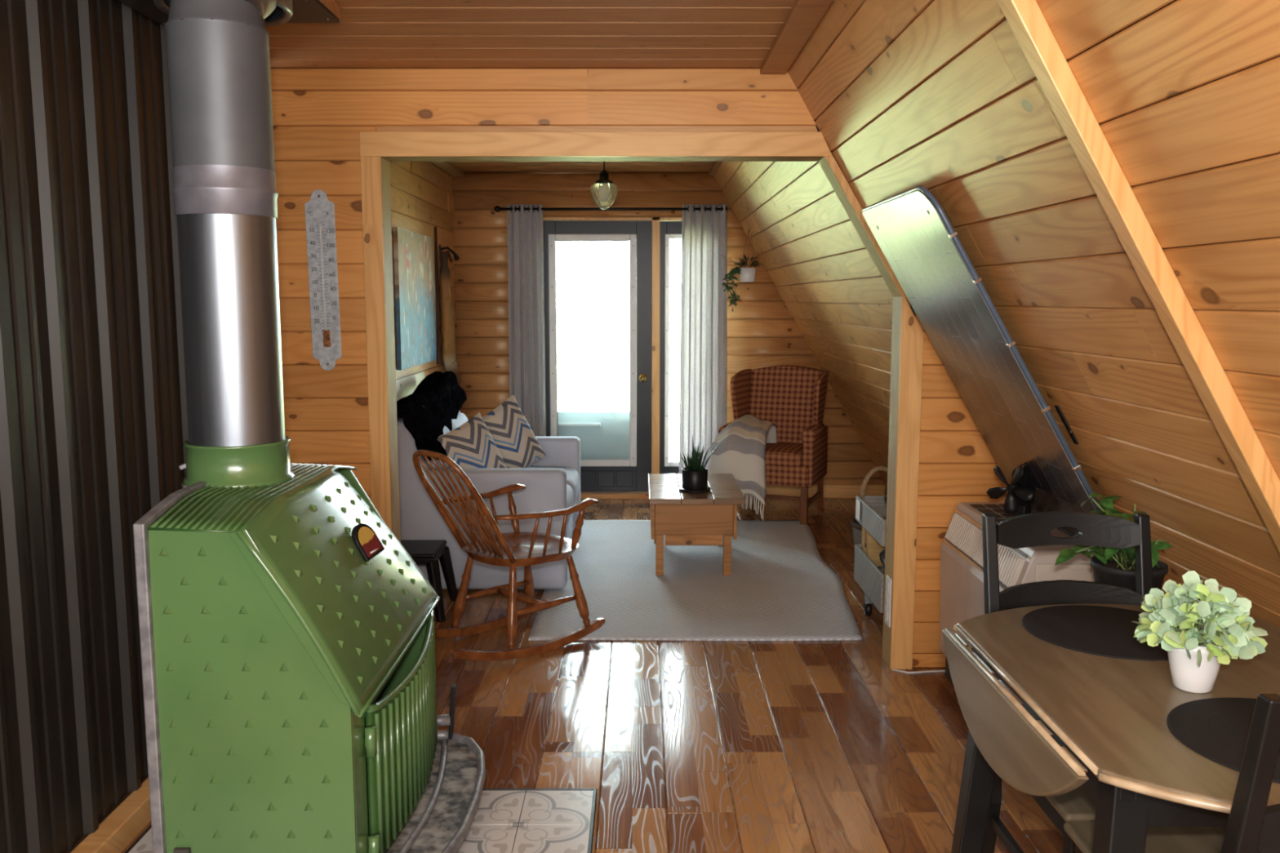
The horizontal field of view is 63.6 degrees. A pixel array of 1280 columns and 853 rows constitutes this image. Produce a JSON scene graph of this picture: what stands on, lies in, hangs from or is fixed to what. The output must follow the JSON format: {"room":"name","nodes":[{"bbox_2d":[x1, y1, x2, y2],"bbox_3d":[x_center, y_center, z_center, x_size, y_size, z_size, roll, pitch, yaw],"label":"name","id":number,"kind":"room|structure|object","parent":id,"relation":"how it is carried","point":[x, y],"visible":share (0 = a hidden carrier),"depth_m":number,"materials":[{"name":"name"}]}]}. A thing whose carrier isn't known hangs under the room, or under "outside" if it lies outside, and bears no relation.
{"room":"cabin dining area","nodes":[
{"label":"cabin dining area","id":0,"kind":"room"},
{"bbox_2d":[0,0,188,852],"bbox_3d":[-1.530,0.150,0.951,0.141,2.450,6.250,0,7,0],"label":"wall","id":1,"kind":"structure","parent":0,"point":[94,430],"depth_m":2.71,"materials":[{"name":"brown metal"}]},
{"bbox_2d":[70,777,151,852],"bbox_3d":[-1.438,1.328,1.096,0.065,0.075,6.250,0,7,0],"label":"baseboard","id":2,"kind":"structure","parent":1,"relation":"attached to","point":[119,828],"depth_m":2.83,"materials":[{"name":"brown wood"}]},
{"bbox_2d":[389,161,456,400],"bbox_3d":[-1.457,-0.489,5.927,0.186,2.500,3.555,0,7,0],"label":"wall","id":3,"kind":"structure","parent":0,"point":[422,200],"depth_m":6.50,"materials":[{"name":"brown wood"}]},
{"bbox_2d":[392,226,436,370],"bbox_3d":[-1.349,-0.769,6.233,0.027,0.790,1.000,0,7,0],"label":"abstract painting","id":4,"kind":"object","parent":3,"relation":"attached to","point":[413,252],"visible":1,"depth_m":6.11},
{"bbox_2d":[434,226,439,364],"bbox_3d":[-1.339,-0.860,6.808,0.025,0.900,0.030,3,8,22],"label":"picture frame","id":5,"kind":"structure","parent":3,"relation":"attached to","point":[437,313],"depth_m":6.81,"materials":[{"name":"wood"}]},
{"bbox_2d":[431,161,464,176],"bbox_3d":[-1.325,-1.625,5.777,0.090,0.031,3.535,0,7,0],"label":"trim","id":6,"kind":"structure","parent":3,"relation":"attached to","point":[449,167],"depth_m":7.13,"materials":[{"name":"brown wood"}]},
{"bbox_2d":[439,244,459,260],"bbox_3d":[-1.316,-1.197,7.108,0.162,0.104,0.043,-7,10,-43],"label":"wall hook","id":7,"kind":"object","parent":3,"relation":"attached to","point":[456,257],"visible":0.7,"depth_m":7.10,"materials":[{"name":"black metal"}]},
{"bbox_2d":[439,250,461,386],"bbox_3d":[-1.315,-0.675,7.153,0.105,1.071,0.374,1,7,8],"label":"fox pelt","id":8,"kind":"object","parent":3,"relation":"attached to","point":[447,320],"visible":0.91,"depth_m":7.01,"materials":[{"name":"fur"}]},
{"bbox_2d":[266,0,795,172],"bbox_3d":[-0.465,-1.331,2.707,2.170,0.240,10.100,0,7,0],"label":"ceiling","id":9,"kind":"structure","parent":0,"point":[368,33],"depth_m":3.44,"materials":[{"name":"brown wood"}]},
{"bbox_2d":[118,0,340,26],"bbox_3d":[-1.167,-1.165,2.753,0.545,0.098,0.670,0,7,0],"label":"box","id":10,"kind":"object","parent":9,"relation":"attached to","point":[286,11],"visible":0.59,"depth_m":2.93,"materials":[{"name":"brown wood"}]},
{"bbox_2d":[590,161,617,209],"bbox_3d":[-0.187,-1.360,5.374,0.146,0.455,0.142,0,7,0],"label":"pendant lamp","id":11,"kind":"object","parent":9,"relation":"hanging from","point":[604,192],"visible":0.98,"depth_m":5.35,"materials":[{"name":"clear glass"}]},
{"bbox_2d":[121,497,1063,852],"bbox_3d":[0.275,1.201,2.929,3.650,0.120,9.920,0,7,0],"label":"floor","id":12,"kind":"structure","parent":0,"point":[684,746],"depth_m":3.58,"materials":[{"name":"laminate"}]},
{"bbox_2d":[124,788,596,852],"bbox_3d":[-0.760,1.203,2.329,1.260,0.021,1.608,0,7,0],"label":"hearth pad","id":13,"kind":"object","parent":12,"relation":"on","point":[505,820],"visible":0.27,"depth_m":2.92,"materials":[{"name":"beige tile"}]},
{"bbox_2d":[133,435,485,852],"bbox_3d":[-0.824,0.585,2.735,0.781,1.106,0.908,0,7,0],"label":"wood stove","id":14,"kind":"object","parent":13,"relation":"on","point":[289,676],"visible":0.98,"depth_m":2.33,"materials":[{"name":"green metal"}]},
{"bbox_2d":[164,0,284,446],"bbox_3d":[-1.042,-0.600,2.654,0.249,1.321,0.363,0,7,0],"label":"flue pipe","id":15,"kind":"object","parent":14,"relation":"attached to","point":[224,193],"visible":0.98,"depth_m":2.52,"materials":[{"name":"silver metal"}]},
{"bbox_2d":[229,465,439,717],"bbox_3d":[-0.765,0.360,2.708,0.310,0.464,0.908,0,7,0],"label":"hood","id":16,"kind":"object","parent":14,"relation":"attached to","point":[317,629],"depth_m":2.36,"materials":[{"name":"green metal"}]},
{"bbox_2d":[351,523,384,562],"bbox_3d":[-0.721,0.303,2.724,0.054,0.095,0.087,3,7,20],"label":"emblem","id":17,"kind":"object","parent":14,"relation":"on","point":[367,543],"visible":1,"depth_m":2.71,"materials":[{"name":"multicoloured metal"}]},
{"bbox_2d":[386,738,477,852],"bbox_3d":[-0.552,1.025,2.791,0.215,0.012,0.849,0,7,0],"label":"shelf","id":18,"kind":"object","parent":14,"relation":"attached to","point":[441,810],"depth_m":2.78,"materials":[{"name":"stone"}]},
{"bbox_2d":[400,539,457,622],"bbox_3d":[-1.100,0.732,4.957,0.390,0.317,0.390,0,7,0],"label":"metal stool","id":19,"kind":"object","parent":12,"relation":"on","point":[428,552],"visible":0.45,"depth_m":4.89,"materials":[{"name":"black metal"}]},
{"bbox_2d":[396,411,580,591],"bbox_3d":[-0.853,0.332,5.865,0.965,0.885,1.360,0,7,0],"label":"loveseat","id":20,"kind":"object","parent":12,"relation":"on","point":[552,482],"visible":0.47,"depth_m":5.20,"materials":[{"name":"grey fabric"}]},
{"bbox_2d":[396,371,466,462],"bbox_3d":[-1.175,-0.041,5.774,0.346,0.452,1.344,0,7,-3],"label":"throw","id":21,"kind":"object","parent":20,"relation":"on","point":[438,399],"visible":0.91,"depth_m":5.56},
{"bbox_2d":[429,426,452,467],"bbox_3d":[-1.060,0.189,5.575,0.205,0.374,0.540,0,7,0],"label":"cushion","id":22,"kind":"object","parent":20,"relation":"on","point":[446,430],"depth_m":5.32,"materials":[{"name":"black fabric"}]},
{"bbox_2d":[451,412,468,430],"bbox_3d":[-1.060,0.123,6.111,0.205,0.374,0.540,0,7,0],"label":"cushion","id":23,"kind":"object","parent":20,"relation":"on","point":[461,419],"depth_m":6.04,"materials":[{"name":"white fabric"}]},
{"bbox_2d":[437,412,506,467],"bbox_3d":[-0.900,0.178,5.503,0.192,0.481,0.505,6,9,41],"label":"throw pillow","id":24,"kind":"object","parent":20,"relation":"on","point":[471,444],"visible":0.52,"depth_m":5.46,"materials":[{"name":"beige fabric"}]},
{"bbox_2d":[481,394,546,467],"bbox_3d":[-0.780,0.092,5.956,0.178,0.540,0.549,7,10,44],"label":"throw pillow","id":25,"kind":"object","parent":20,"relation":"on","point":[518,446],"visible":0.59,"depth_m":5.93,"materials":[{"name":"beige fabric"}]},
{"bbox_2d":[526,466,579,503],"bbox_3d":[-0.700,0.356,6.140,0.660,0.210,0.544,0,7,0],"label":"seat cushion","id":26,"kind":"object","parent":20,"relation":"on","point":[572,472],"depth_m":6.18,"materials":[{"name":"grey fabric"}]},
{"bbox_2d":[566,484,573,524],"bbox_3d":[-0.700,0.422,5.604,0.660,0.210,0.544,0,7,0],"label":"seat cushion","id":27,"kind":"object","parent":20,"relation":"on","point":[570,495],"depth_m":5.58,"materials":[{"name":"grey fabric"}]},
{"bbox_2d":[412,449,604,660],"bbox_3d":[-0.592,0.507,4.438,0.576,0.888,0.810,7,10,45],"label":"rocking chair","id":28,"kind":"object","parent":12,"relation":"on","point":[516,548],"visible":0.98,"depth_m":4.38,"materials":[{"name":"brown wood"}]},
{"bbox_2d":[528,520,862,640],"bbox_3d":[0.309,0.786,5.749,1.605,0.010,2.464,0,7,0],"label":"area rug","id":29,"kind":"object","parent":12,"relation":"on","point":[780,587],"visible":0.78,"depth_m":5.31,"materials":[{"name":"grey carpet"}]},
{"bbox_2d":[648,473,745,575],"bbox_3d":[0.307,0.546,5.929,0.514,0.422,0.805,0,7,0],"label":"coffee table","id":30,"kind":"object","parent":29,"relation":"on","point":[685,518],"visible":0.96,"depth_m":5.54,"materials":[{"name":"brown wood"}]},
{"bbox_2d":[677,438,720,493],"bbox_3d":[0.303,0.210,5.726,0.180,0.292,0.292,5,9,34],"label":"snake plant","id":31,"kind":"object","parent":30,"relation":"on","point":[694,476],"visible":1,"depth_m":5.69,"materials":[{"name":"green plant"}]},
{"bbox_2d":[718,364,829,524],"bbox_3d":[0.950,0.108,7.157,0.662,1.026,0.694,3,8,21],"label":"chair","id":32,"kind":"object","parent":12,"relation":"on","point":[793,398],"visible":0.73,"depth_m":7.22,"materials":[{"name":"brown fabric"}]},
{"bbox_2d":[709,414,777,520],"bbox_3d":[0.743,0.243,6.957,0.431,0.634,0.673,3,8,25],"label":"throw","id":33,"kind":"object","parent":32,"relation":"on","point":[740,452],"visible":0.86,"depth_m":6.71,"materials":[{"name":"beige fabric"}]},
{"bbox_2d":[764,441,803,466],"bbox_3d":[0.916,0.182,7.080,0.490,0.125,0.510,3,8,21],"label":"seat cushion","id":34,"kind":"object","parent":32,"relation":"on","point":[780,454],"depth_m":6.83,"materials":[{"name":"brown fabric"}]},
{"bbox_2d":[850,517,862,546],"bbox_3d":[1.420,0.658,5.875,0.440,0.235,0.440,0,7,0],"label":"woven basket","id":35,"kind":"object","parent":12,"relation":"on","point":[856,526],"visible":0.12,"depth_m":5.82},
{"bbox_2d":[853,466,888,616],"bbox_3d":[1.230,0.569,4.655,0.430,0.711,0.550,0,7,0],"label":"cart","id":36,"kind":"object","parent":12,"relation":"on","point":[870,510],"visible":0.37,"depth_m":4.75,"materials":[{"name":"grey metal"}]},
{"bbox_2d":[853,543,884,613],"bbox_3d":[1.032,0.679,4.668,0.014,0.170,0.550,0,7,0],"label":"tray","id":37,"kind":"object","parent":36,"relation":"on","point":[868,575],"depth_m":4.63,"materials":[{"name":"grey wood"}]},
{"bbox_2d":[855,495,885,546],"bbox_3d":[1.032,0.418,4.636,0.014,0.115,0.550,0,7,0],"label":"tray","id":38,"kind":"object","parent":36,"relation":"on","point":[865,515],"depth_m":4.59,"materials":[{"name":"grey wood"}]},
{"bbox_2d":[862,495,886,516],"bbox_3d":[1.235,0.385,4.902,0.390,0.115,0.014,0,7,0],"label":"tray","id":39,"kind":"object","parent":36,"relation":"on","point":[877,503],"depth_m":4.89,"materials":[{"name":"grey wood"}]},
{"bbox_2d":[877,548,885,573],"bbox_3d":[1.232,0.657,4.645,0.310,0.189,0.441,0,7,0],"label":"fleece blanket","id":40,"kind":"object","parent":36,"relation":"on","point":[882,554],"visible":0.05,"depth_m":4.71,"materials":[{"name":"grey fabric"}]},
{"bbox_2d":[892,668,945,673],"bbox_3d":[1.179,0.985,4.154,0.322,0.008,0.042,0,7,0],"label":"power cable","id":41,"kind":"object","parent":12,"relation":"on","point":[893,669],"visible":0.66,"depth_m":4.15,"materials":[{"name":"white plastic"}]},
{"bbox_2d":[939,502,1094,684],"bbox_3d":[1.337,0.692,3.690,0.305,0.704,0.815,0,7,0],"label":"heater","id":42,"kind":"object","parent":12,"relation":"on","point":[962,563],"visible":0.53,"depth_m":3.72,"materials":[{"name":"beige metal"}]},
{"bbox_2d":[969,504,987,508],"bbox_3d":[1.298,0.306,3.957,0.045,0.003,0.070,0,7,0],"label":"vent","id":43,"kind":"object","parent":42,"relation":"attached to","point":[971,506],"depth_m":3.95,"materials":[{"name":"brown metal"}]},
{"bbox_2d":[977,508,995,513],"bbox_3d":[1.298,0.317,3.868,0.045,0.003,0.070,0,7,0],"label":"vent","id":44,"kind":"object","parent":42,"relation":"attached to","point":[979,510],"depth_m":3.87,"materials":[{"name":"brown metal"}]},
{"bbox_2d":[983,504,1001,508],"bbox_3d":[1.353,0.306,3.957,0.045,0.003,0.070,0,7,0],"label":"vent","id":45,"kind":"object","parent":42,"relation":"attached to","point":[986,506],"depth_m":3.95,"materials":[{"name":"brown metal"}]},
{"bbox_2d":[993,513,1004,518],"bbox_3d":[1.298,0.328,3.779,0.045,0.003,0.070,0,7,0],"label":"vent","id":46,"kind":"object","parent":42,"relation":"attached to","point":[997,515],"depth_m":3.78,"materials":[{"name":"brown metal"}]},
{"bbox_2d":[991,508,1006,513],"bbox_3d":[1.353,0.317,3.868,0.045,0.003,0.070,0,7,0],"label":"vent","id":47,"kind":"object","parent":42,"relation":"attached to","point":[993,510],"depth_m":3.86,"materials":[{"name":"brown metal"}]},
{"bbox_2d":[995,519,1004,522],"bbox_3d":[1.298,0.339,3.689,0.045,0.003,0.070,0,7,0],"label":"vent","id":48,"kind":"object","parent":42,"relation":"attached to","point":[997,520],"depth_m":3.70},
{"bbox_2d":[1000,513,1013,518],"bbox_3d":[1.353,0.328,3.779,0.045,0.003,0.070,0,7,0],"label":"vent","id":49,"kind":"object","parent":42,"relation":"attached to","point":[1002,515],"depth_m":3.78,"materials":[{"name":"brown metal"}]},
{"bbox_2d":[986,463,1035,516],"bbox_3d":[1.301,0.238,3.542,0.138,0.233,0.174,-5,9,-38],"label":"fan","id":50,"kind":"object","parent":42,"relation":"on","point":[1021,490],"visible":0.68,"depth_m":3.52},
{"bbox_2d":[982,511,1153,852],"bbox_3d":[1.068,0.727,2.365,0.430,0.959,0.607,0,7,0],"label":"dining chair","id":51,"kind":"object","parent":12,"relation":"on","point":[1034,529],"visible":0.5,"depth_m":2.57,"materials":[{"name":"black wood"}]},
{"bbox_2d":[942,603,1279,852],"bbox_3d":[1.082,0.872,2.054,0.795,0.753,1.075,0,7,0],"label":"table","id":52,"kind":"object","parent":12,"relation":"on","point":[1049,719],"visible":0.8,"depth_m":1.92,"materials":[{"name":"brown wood"}]},
{"bbox_2d":[1022,604,1187,660],"bbox_3d":[1.060,0.458,2.318,0.380,0.003,0.380,0,7,0],"label":"placemat","id":53,"kind":"object","parent":52,"relation":"on","point":[1103,631],"visible":0.74,"depth_m":2.32,"materials":[{"name":"black fabric"}]},
{"bbox_2d":[1131,570,1267,693],"bbox_3d":[1.061,0.390,1.970,0.225,0.224,0.216,0,7,0],"label":"artificial plant","id":54,"kind":"object","parent":52,"relation":"on","point":[1195,656],"visible":1,"depth_m":1.93,"materials":[{"name":"green plastic"}]},
{"bbox_2d":[1166,697,1279,783],"bbox_3d":[1.100,0.529,1.738,0.380,0.003,0.380,0,7,0],"label":"placemat","id":55,"kind":"object","parent":52,"relation":"on","point":[1216,729],"visible":0.77,"depth_m":1.79,"materials":[{"name":"black fabric"}]},
{"bbox_2d":[1063,693,1279,852],"bbox_3d":[1.052,0.803,1.743,0.430,0.959,0.607,0,7,0],"label":"dining chair","id":56,"kind":"object","parent":12,"relation":"on","point":[1253,826],"visible":0.89,"depth_m":1.46,"materials":[{"name":"black wood"}]},
{"bbox_3d":[1.306,0.824,2.800,0.192,0.661,0.194,0,7,0],"label":"plant stand","id":57,"kind":"object","parent":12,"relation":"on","visible":0},
{"bbox_2d":[1054,493,1172,591],"bbox_3d":[1.256,0.341,2.728,0.230,0.314,0.302,6,9,42],"label":"potted plant","id":58,"kind":"object","parent":57,"relation":"on","point":[1110,567],"visible":0.48,"depth_m":2.72,"materials":[{"name":"plant"}]},
{"bbox_2d":[270,68,1008,667],"bbox_3d":[0.232,-0.215,4.112,3.403,2.400,0.115,0,7,0],"label":"wall partition","id":59,"kind":"structure","parent":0,"point":[319,115],"depth_m":3.96,"materials":[{"name":"brown wood"}]},
{"bbox_2d":[304,189,342,370],"bbox_3d":[-1.228,-0.564,4.003,0.122,0.696,0.013,0,7,0],"label":"thermometer","id":60,"kind":"object","parent":59,"relation":"attached to","point":[320,221],"visible":1,"depth_m":4.00,"materials":[{"name":"galvanised tin"},{"name":"black ink"},{"name":"rusty brown metal"}]},
{"bbox_2d":[360,156,391,531],"bbox_3d":[-1.028,-0.023,4.069,0.077,2.030,0.018,0,7,0],"label":"trim","id":61,"kind":"structure","parent":59,"relation":"attached to","point":[371,166],"depth_m":4.02,"materials":[{"name":"brown wood"}]},
{"bbox_2d":[380,156,400,542],"bbox_3d":[-0.997,-0.031,4.135,0.015,2.030,0.139,0,7,0],"label":"trim","id":62,"kind":"structure","parent":59,"relation":"attached to","point":[385,168],"depth_m":4.09,"materials":[{"name":"brown wood"}]},
{"bbox_2d":[359,131,832,156],"bbox_3d":[-0.166,-1.076,3.938,1.801,0.092,0.019,0,7,0],"label":"trim","id":63,"kind":"structure","parent":59,"relation":"attached to","point":[372,144],"depth_m":3.93,"materials":[{"name":"brown wood"}]},
{"bbox_2d":[381,156,823,161],"bbox_3d":[-0.150,-1.047,4.010,1.708,0.016,0.139,0,7,0],"label":"trim","id":64,"kind":"structure","parent":59,"relation":"attached to","point":[388,158],"depth_m":4.00,"materials":[{"name":"brown wood"}]},
{"bbox_2d":[817,156,909,302],"bbox_3d":[0.867,-0.782,4.042,0.326,0.540,0.139,0,7,0],"label":"trim","id":65,"kind":"structure","parent":59,"relation":"attached to","point":[823,162],"depth_m":4.04,"materials":[{"name":"brown wood"}]},
{"bbox_2d":[884,574,892,627],"bbox_3d":[1.010,0.711,4.204,0.010,0.200,0.076,0,7,0],"label":"power outlet","id":66,"kind":"object","parent":59,"relation":"attached to","point":[888,580],"visible":1,"depth_m":4.18,"materials":[{"name":"white plastic"}]},
{"bbox_2d":[884,609,888,621],"bbox_3d":[1.006,0.770,4.211,0.003,0.040,0.034,0,7,0],"label":"socket","id":67,"kind":"object","parent":66,"relation":"attached to","point":[886,611],"depth_m":4.21,"materials":[{"name":"white plastic"}]},
{"bbox_2d":[885,595,888,607],"bbox_3d":[1.006,0.711,4.204,0.003,0.040,0.034,0,7,0],"label":"socket","id":68,"kind":"object","parent":66,"relation":"attached to","point":[886,596],"depth_m":4.20,"materials":[{"name":"white plastic"}]},
{"bbox_2d":[885,581,888,592],"bbox_3d":[1.006,0.651,4.196,0.003,0.040,0.034,0,7,0],"label":"socket","id":69,"kind":"object","parent":66,"relation":"attached to","point":[886,582],"depth_m":4.20,"materials":[{"name":"white plastic"}]},
{"bbox_2d":[890,297,923,669],"bbox_3d":[1.060,0.240,4.101,0.088,1.500,0.018,0,7,0],"label":"trim","id":70,"kind":"structure","parent":59,"relation":"attached to","point":[911,333],"depth_m":4.09,"materials":[{"name":"brown wood"}]},
{"bbox_2d":[450,172,887,495],"bbox_3d":[0.250,-0.712,7.738,3.700,2.500,0.146,0,7,0],"label":"wall","id":71,"kind":"structure","parent":0,"point":[762,332],"depth_m":7.63,"materials":[{"name":"brown wood"}]},
{"bbox_2d":[557,411,630,460],"bbox_3d":[-0.323,-0.519,7.803,0.820,2.020,0.045,0,7,0],"label":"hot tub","id":72,"kind":"structure","parent":71,"relation":"in","point":[602,435],"depth_m":7.87,"materials":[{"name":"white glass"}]},
{"bbox_2d":[542,221,651,491],"bbox_3d":[-0.323,-0.507,7.705,0.820,2.020,0.102,0,7,0],"label":"door","id":73,"kind":"structure","parent":71,"relation":"in","point":[596,475],"depth_m":7.69,"materials":[{"name":"grey paint"}]},
{"bbox_2d":[493,205,727,212],"bbox_3d":[-0.210,-1.570,7.478,1.678,0.044,0.172,0,7,0],"label":"curtain rod","id":74,"kind":"object","parent":71,"relation":"attached to","point":[496,208],"visible":0.93,"depth_m":7.41,"materials":[{"name":"black metal"}]},
{"bbox_2d":[506,204,546,436],"bbox_3d":[-0.828,-0.549,7.539,0.272,2.105,0.097,0,7,0],"label":"curtain","id":75,"kind":"object","parent":74,"relation":"hanging from","point":[526,351],"visible":0.75,"depth_m":7.50,"materials":[{"name":"grey fabric"}]},
{"bbox_2d":[679,204,727,473],"bbox_3d":[0.465,-0.549,7.539,0.357,2.105,0.090,0,7,0],"label":"curtain","id":76,"kind":"object","parent":74,"relation":"hanging from","point":[704,301],"visible":0.88,"depth_m":7.52,"materials":[{"name":"grey fabric"}]},
{"bbox_2d":[542,217,682,473],"bbox_3d":[-0.083,-0.506,7.756,1.365,2.085,0.160,0,7,0],"label":"trim","id":77,"kind":"structure","parent":71,"relation":"attached to","point":[655,221],"depth_m":7.64,"materials":[{"name":"brown wood"}]},
{"bbox_2d":[580,491,648,498],"bbox_3d":[-0.168,0.514,7.854,1.135,0.038,0.215,0,7,0],"label":"trim","id":78,"kind":"structure","parent":71,"relation":"attached to","point":[584,495],"depth_m":7.75,"materials":[{"name":"brown wood"}]},
{"bbox_2d":[659,221,681,475],"bbox_3d":[0.358,-0.509,7.726,0.420,2.020,0.060,0,7,0],"label":"window","id":79,"kind":"structure","parent":71,"relation":"in","point":[668,229],"depth_m":7.69,"materials":[{"name":"grey paint"}]},
{"bbox_2d":[744,484,884,497],"bbox_3d":[0.240,0.489,7.804,3.220,0.100,0.021,0,7,0],"label":"baseboard","id":80,"kind":"structure","parent":71,"relation":"attached to","point":[830,491],"depth_m":7.79,"materials":[{"name":"brown wood"}]},
{"bbox_2d":[714,0,1279,627],"bbox_3d":[1.332,0.011,2.873,1.749,2.952,10.100,0,7,0],"label":"wall","id":81,"kind":"structure","parent":0,"point":[943,97],"depth_m":2.42,"materials":[{"name":"brown wood"}]},
{"bbox_2d":[708,161,722,176],"bbox_3d":[0.542,-1.625,5.777,0.085,0.031,3.535,0,7,0],"label":"trim","id":82,"kind":"structure","parent":81,"relation":"attached to","point":[716,165],"depth_m":7.13,"materials":[{"name":"brown wood"}]},
{"bbox_2d":[720,230,760,311],"bbox_3d":[0.728,-1.145,7.317,0.254,0.665,0.203,-5,9,-36],"label":"hanging planter","id":83,"kind":"object","parent":81,"relation":"hanging from","point":[747,274],"visible":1,"depth_m":7.32,"materials":[{"name":"white ceramic"}]},
{"bbox_2d":[760,0,833,74],"bbox_3d":[0.503,-0.965,0.813,0.097,0.026,6.250,0,7,0],"label":"trim","id":84,"kind":"structure","parent":81,"relation":"attached to","point":[803,17],"depth_m":3.32,"materials":[{"name":"brown wood"}]},
{"bbox_2d":[882,296,902,668],"bbox_3d":[1.022,0.227,4.167,0.015,1.509,0.139,0,7,0],"label":"trim","id":85,"kind":"structure","parent":81,"relation":"attached to","point":[896,307],"depth_m":4.15,"materials":[{"name":"brown wood"}]},
{"bbox_2d":[862,185,1117,554],"bbox_3d":[1.143,-0.191,3.431,0.665,1.122,0.868,0,7,0],"label":"panel","id":86,"kind":"object","parent":81,"relation":"attached to","point":[912,229],"visible":0.88,"depth_m":3.31,"materials":[{"name":"metal"}]},
{"bbox_2d":[1054,405,1078,444],"bbox_3d":[1.262,-0.004,3.046,0.069,0.114,0.034,0,7,0],"label":"strap","id":87,"kind":"object","parent":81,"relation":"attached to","point":[1057,407],"visible":1,"depth_m":3.04,"materials":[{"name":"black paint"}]},
{"bbox_2d":[996,0,1279,551],"bbox_3d":[1.272,0.169,2.063,1.493,2.548,0.057,0,7,0],"label":"wooden beam","id":88,"kind":"structure","parent":81,"relation":"attached to","point":[1025,19],"depth_m":1.98,"materials":[{"name":"brown wood"}]},
{"bbox_2d":[1090,554,1168,591],"bbox_3d":[1.305,0.428,2.763,0.188,0.132,0.188,0,7,0],"label":"pot","id":89,"kind":"object","parent":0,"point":[1120,571],"depth_m":2.72,"materials":[{"name":"black ceramic"}]},
{"label":"outside","id":90,"kind":"structure","parent":0,"visible":0},
{"bbox_2d":[556,308,680,462],"bbox_3d":[0.000,-10.819,103.383,120.000,0.150,192.140,0,7,0],"label":"ground","id":91,"kind":"structure","parent":90,"point":[593,344],"depth_m":30.09,"materials":[{"name":"white"}]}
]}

